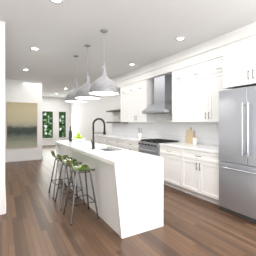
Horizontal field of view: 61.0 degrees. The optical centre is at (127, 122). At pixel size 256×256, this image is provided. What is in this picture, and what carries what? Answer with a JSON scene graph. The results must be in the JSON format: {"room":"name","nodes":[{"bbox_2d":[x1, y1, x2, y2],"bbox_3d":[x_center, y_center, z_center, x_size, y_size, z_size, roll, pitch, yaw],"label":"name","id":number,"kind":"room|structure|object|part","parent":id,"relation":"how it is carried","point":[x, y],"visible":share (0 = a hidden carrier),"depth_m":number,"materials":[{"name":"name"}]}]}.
{"room":"kitchen","nodes":[
{"label":"kitchen","id":0,"kind":"room"},
{"bbox_2d":[0,21,5,214],"bbox_3d":[-4.462,-0.070,7.661,0.164,2.900,10.200,0,0,-30],"label":"wall","id":1,"kind":"structure","parent":0,"point":[2,126],"depth_m":3.26,"materials":[{"name":"white paint"}]},
{"bbox_2d":[5,79,42,161],"bbox_3d":[-3.790,-0.070,7.897,1.264,2.900,0.164,0,0,-30],"label":"wall","id":2,"kind":"structure","parent":0,"point":[22,91],"depth_m":7.86,"materials":[{"name":"white paint"}]},
{"bbox_2d":[6,102,36,147],"bbox_3d":[-3.789,0.090,7.791,0.996,1.616,0.041,0,0,-30],"label":"painting","id":3,"kind":"object","parent":2,"relation":"attached to","point":[21,124],"depth_m":7.77,"materials":[{"name":"fabric"}]},
{"bbox_3d":[-3.789,0.090,7.791,0.996,1.616,0.041,0,0,-30],"label":"framed painting","id":4,"kind":"part","parent":3,"relation":"part of"},
{"bbox_2d":[42,97,69,145],"bbox_3d":[-5.839,-0.070,12.632,5.250,2.900,0.214,0,0,-30],"label":"wall","id":5,"kind":"structure","parent":0,"point":[56,105],"depth_m":13.36,"materials":[{"name":"white paint"}]},
{"bbox_2d":[42,110,53,138],"bbox_3d":[-4.867,0.130,13.138,0.740,1.740,0.150,0,0,-30],"label":"window","id":6,"kind":"structure","parent":5,"relation":"in","point":[52,124],"depth_m":13.16,"materials":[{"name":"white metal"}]},
{"bbox_2d":[58,111,66,138],"bbox_3d":[-4.113,0.130,13.573,0.560,1.740,0.150,0,0,-30],"label":"window","id":7,"kind":"structure","parent":5,"relation":"in","point":[64,124],"depth_m":13.61,"materials":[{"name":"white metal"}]},
{"bbox_2d":[0,145,255,255],"bbox_3d":[-2.118,1.430,6.186,5.250,0.100,15.100,0,0,-30],"label":"floor","id":8,"kind":"structure","parent":0,"point":[34,221],"depth_m":2.86,"materials":[{"name":"brown wood"}]},
{"bbox_2d":[49,150,73,198],"bbox_3d":[-1.287,0.954,4.217,0.417,0.852,0.428,0,0,-30],"label":"stool","id":9,"kind":"object","parent":8,"relation":"on","point":[63,157],"visible":0.75,"depth_m":4.18,"materials":[{"name":"green plastic"}]},
{"bbox_2d":[55,153,84,209],"bbox_3d":[-0.997,0.954,3.715,0.417,0.852,0.428,0,0,-30],"label":"stool","id":10,"kind":"object","parent":8,"relation":"on","point":[75,161],"visible":0.9,"depth_m":3.65,"materials":[{"name":"green plastic"}]},
{"bbox_2d":[63,158,98,224],"bbox_3d":[-0.697,0.954,3.196,0.417,0.852,0.428,0,0,-30],"label":"stool","id":11,"kind":"object","parent":8,"relation":"on","point":[83,168],"visible":1,"depth_m":3.14,"materials":[{"name":"green plastic"}]},
{"bbox_2d":[96,138,103,143],"bbox_3d":[-0.714,0.943,7.981,0.657,0.875,0.795,0,0,-30],"label":"base cabinet","id":12,"kind":"object","parent":8,"relation":"on","point":[98,140],"depth_m":7.81,"materials":[{"name":"white wood"}]},
{"bbox_2d":[104,138,111,145],"bbox_3d":[-0.360,0.943,7.368,0.657,0.875,0.858,0,0,-30],"label":"base cabinet","id":13,"kind":"object","parent":8,"relation":"on","point":[107,141],"depth_m":7.23,"materials":[{"name":"white"}]},
{"bbox_2d":[56,140,162,238],"bbox_3d":[-0.662,0.945,4.139,0.724,0.870,3.300,0,0,-30],"label":"kitchen island","id":14,"kind":"object","parent":8,"relation":"on","point":[128,186],"depth_m":2.81,"materials":[{"name":"white stone"}]},
{"bbox_2d":[69,127,71,140],"bbox_3d":[-1.424,0.279,5.374,0.080,0.361,0.080,0,0,-30],"label":"wine bottle","id":15,"kind":"object","parent":14,"relation":"on","point":[70,135],"visible":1,"depth_m":5.34,"materials":[{"name":"black glass"}]},
{"bbox_2d":[71,133,84,141],"bbox_3d":[-1.179,0.348,5.169,0.340,0.222,0.340,0,0,-30],"label":"fruit bowl","id":16,"kind":"object","parent":14,"relation":"on","point":[78,137],"visible":1,"depth_m":5.10,"materials":[{"name":"white ceramic"}]},
{"bbox_2d":[75,148,102,155],"bbox_3d":[-0.671,0.485,3.730,0.300,0.050,0.700,0,0,-30],"label":"island countertop","id":17,"kind":"structure","parent":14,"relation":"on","point":[90,152],"depth_m":3.58,"materials":[{"name":"white stone"}]},
{"bbox_2d":[91,118,105,148],"bbox_3d":[-0.528,0.187,3.847,0.269,0.543,0.123,0,0,-30],"label":"faucet","id":18,"kind":"object","parent":17,"relation":"on","point":[104,133],"visible":1,"depth_m":3.77,"materials":[{"name":"black metal"}]},
{"bbox_2d":[112,138,123,148],"bbox_3d":[0.010,0.943,6.727,0.657,0.875,0.858,0,0,-30],"label":"base cabinet","id":19,"kind":"object","parent":8,"relation":"on","point":[116,142],"depth_m":6.59,"materials":[{"name":"white"}]},
{"bbox_2d":[124,142,138,151],"bbox_3d":[0.365,0.943,6.111,0.657,0.875,0.799,0,0,-30],"label":"base cabinet","id":20,"kind":"object","parent":8,"relation":"on","point":[126,142],"depth_m":5.90,"materials":[{"name":"white wood"}]},
{"bbox_2d":[96,134,149,141],"bbox_3d":[-0.180,0.483,7.042,0.672,0.045,2.956,0,0,-30],"label":"countertop","id":21,"kind":"structure","parent":20,"relation":"on","point":[126,139],"depth_m":6.69,"materials":[{"name":"white stone"}]},
{"bbox_2d":[137,139,177,155],"bbox_3d":[0.740,0.906,5.376,0.745,0.948,0.840,0,0,-30],"label":"range","id":22,"kind":"object","parent":8,"relation":"on","point":[150,146],"visible":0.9,"depth_m":5.20,"materials":[{"name":"silver metal"}]},
{"bbox_2d":[159,146,178,189],"bbox_3d":[1.177,0.943,4.705,0.657,0.875,0.751,0,0,-30],"label":"base cabinet","id":23,"kind":"object","parent":8,"relation":"on","point":[170,154],"depth_m":4.56,"materials":[{"name":"white wood"}]},
{"bbox_2d":[179,150,218,204],"bbox_3d":[1.546,0.943,4.066,0.657,0.875,0.959,0,0,-30],"label":"base cabinet","id":24,"kind":"object","parent":8,"relation":"on","point":[191,169],"depth_m":3.88,"materials":[{"name":"white wood"}]},
{"bbox_2d":[159,142,218,153],"bbox_3d":[1.381,0.483,4.337,0.672,0.045,1.592,0,0,-30],"label":"countertop","id":25,"kind":"structure","parent":24,"relation":"on","point":[182,145],"depth_m":4.18,"materials":[{"name":"white stone"}]},
{"bbox_2d":[185,127,193,142],"bbox_3d":[1.393,0.280,4.887,0.080,0.359,0.220,0,0,-30],"label":"cutting board","id":26,"kind":"object","parent":25,"relation":"on","point":[189,133],"depth_m":4.89,"materials":[{"name":"beige wood"}]},
{"bbox_2d":[191,136,197,143],"bbox_3d":[1.429,0.376,4.631,0.103,0.167,0.103,0,0,-39],"label":"canister set","id":27,"kind":"object","parent":25,"relation":"on","point":[191,138],"depth_m":4.60,"materials":[{"name":"beige ceramic"}]},
{"bbox_2d":[219,86,255,223],"bbox_3d":[1.950,0.435,3.195,0.796,1.890,0.923,0,0,-30],"label":"refrigerator","id":28,"kind":"object","parent":8,"relation":"on","point":[237,152],"visible":1,"depth_m":3.14,"materials":[{"name":"silver metal"}]},
{"bbox_2d":[0,0,255,97],"bbox_3d":[-2.118,-1.566,6.186,5.250,0.108,15.100,0,0,-30],"label":"ceiling","id":29,"kind":"structure","parent":0,"point":[46,41],"depth_m":3.67,"materials":[{"name":"white paint"}]},
{"bbox_2d":[65,55,86,102],"bbox_3d":[-1.184,-1.000,4.958,0.490,1.039,0.490,0,0,-30],"label":"pendant light","id":30,"kind":"object","parent":29,"relation":"hanging from","point":[70,96],"visible":0.73,"depth_m":4.83,"materials":[{"name":"white metal"}]},
{"bbox_2d":[75,45,99,99],"bbox_3d":[-0.799,-1.000,4.292,0.490,1.039,0.490,0,0,-30],"label":"pendant light","id":31,"kind":"object","parent":29,"relation":"hanging from","point":[82,92],"visible":0.96,"depth_m":4.18,"materials":[{"name":"white metal"}]},
{"bbox_2d":[89,29,118,94],"bbox_3d":[-0.399,-1.000,3.599,0.490,1.039,0.490,0,0,-30],"label":"pendant light","id":32,"kind":"object","parent":29,"relation":"hanging from","point":[103,84],"visible":1,"depth_m":3.46,"materials":[{"name":"white metal"}]},
{"bbox_2d":[70,22,255,145],"bbox_3d":[-0.096,-0.070,7.353,0.580,2.900,15.100,0,0,-30],"label":"wall","id":33,"kind":"structure","parent":0,"point":[84,116],"depth_m":5.70,"materials":[{"name":"white paint"}]},
{"bbox_2d":[106,109,127,122],"bbox_3d":[-0.408,-0.215,7.843,0.267,0.470,1.260,0,0,-30],"label":"floating shelf","id":34,"kind":"object","parent":33,"relation":"attached to","point":[118,110],"visible":0.79,"depth_m":7.84,"materials":[{"name":"brown wood"}]},
{"bbox_2d":[120,85,127,121],"bbox_3d":[0.042,-0.588,6.984,0.347,1.155,0.557,0,0,-30],"label":"upper cabinet","id":35,"kind":"object","parent":33,"relation":"attached to","point":[123,90],"depth_m":6.92,"materials":[{"name":"white wood"}]},
{"bbox_2d":[128,79,155,121],"bbox_3d":[0.388,-0.588,6.384,0.347,1.155,1.057,0,0,-30],"label":"upper cabinet","id":36,"kind":"object","parent":33,"relation":"attached to","point":[136,99],"depth_m":6.12,"materials":[{"name":"white wood"}]},
{"bbox_2d":[142,75,171,113],"bbox_3d":[0.818,-0.701,5.468,0.517,0.930,0.920,0,0,-30],"label":"range hood","id":37,"kind":"object","parent":33,"relation":"attached to","point":[162,104],"visible":0.75,"depth_m":5.34,"materials":[{"name":"silver metal"}]},
{"bbox_2d":[171,67,186,120],"bbox_3d":[1.295,-0.588,4.814,0.347,1.155,0.570,0,0,-30],"label":"upper cabinet","id":38,"kind":"object","parent":33,"relation":"attached to","point":[179,77],"depth_m":4.77,"materials":[{"name":"white wood"}]},
{"bbox_2d":[187,57,228,120],"bbox_3d":[1.650,-0.588,4.198,0.347,1.155,1.081,0,0,-30],"label":"upper cabinet","id":39,"kind":"object","parent":33,"relation":"attached to","point":[196,88],"depth_m":4.17,"materials":[{"name":"white wood"}]},
{"bbox_2d":[223,40,255,88],"bbox_3d":[2.017,-0.858,3.231,0.677,0.615,0.947,0,0,-30],"label":"upper cabinet","id":40,"kind":"object","parent":33,"relation":"attached to","point":[239,66],"visible":1,"depth_m":3.25,"materials":[{"name":"white wood"}]},
{"label":"outside","id":41,"kind":"structure","parent":0,"visible":0},
{"bbox_2d":[43,112,63,136],"bbox_3d":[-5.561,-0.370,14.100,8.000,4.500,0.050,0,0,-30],"label":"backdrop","id":42,"kind":"structure","parent":41,"point":[50,126],"depth_m":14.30,"materials":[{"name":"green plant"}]}
]}

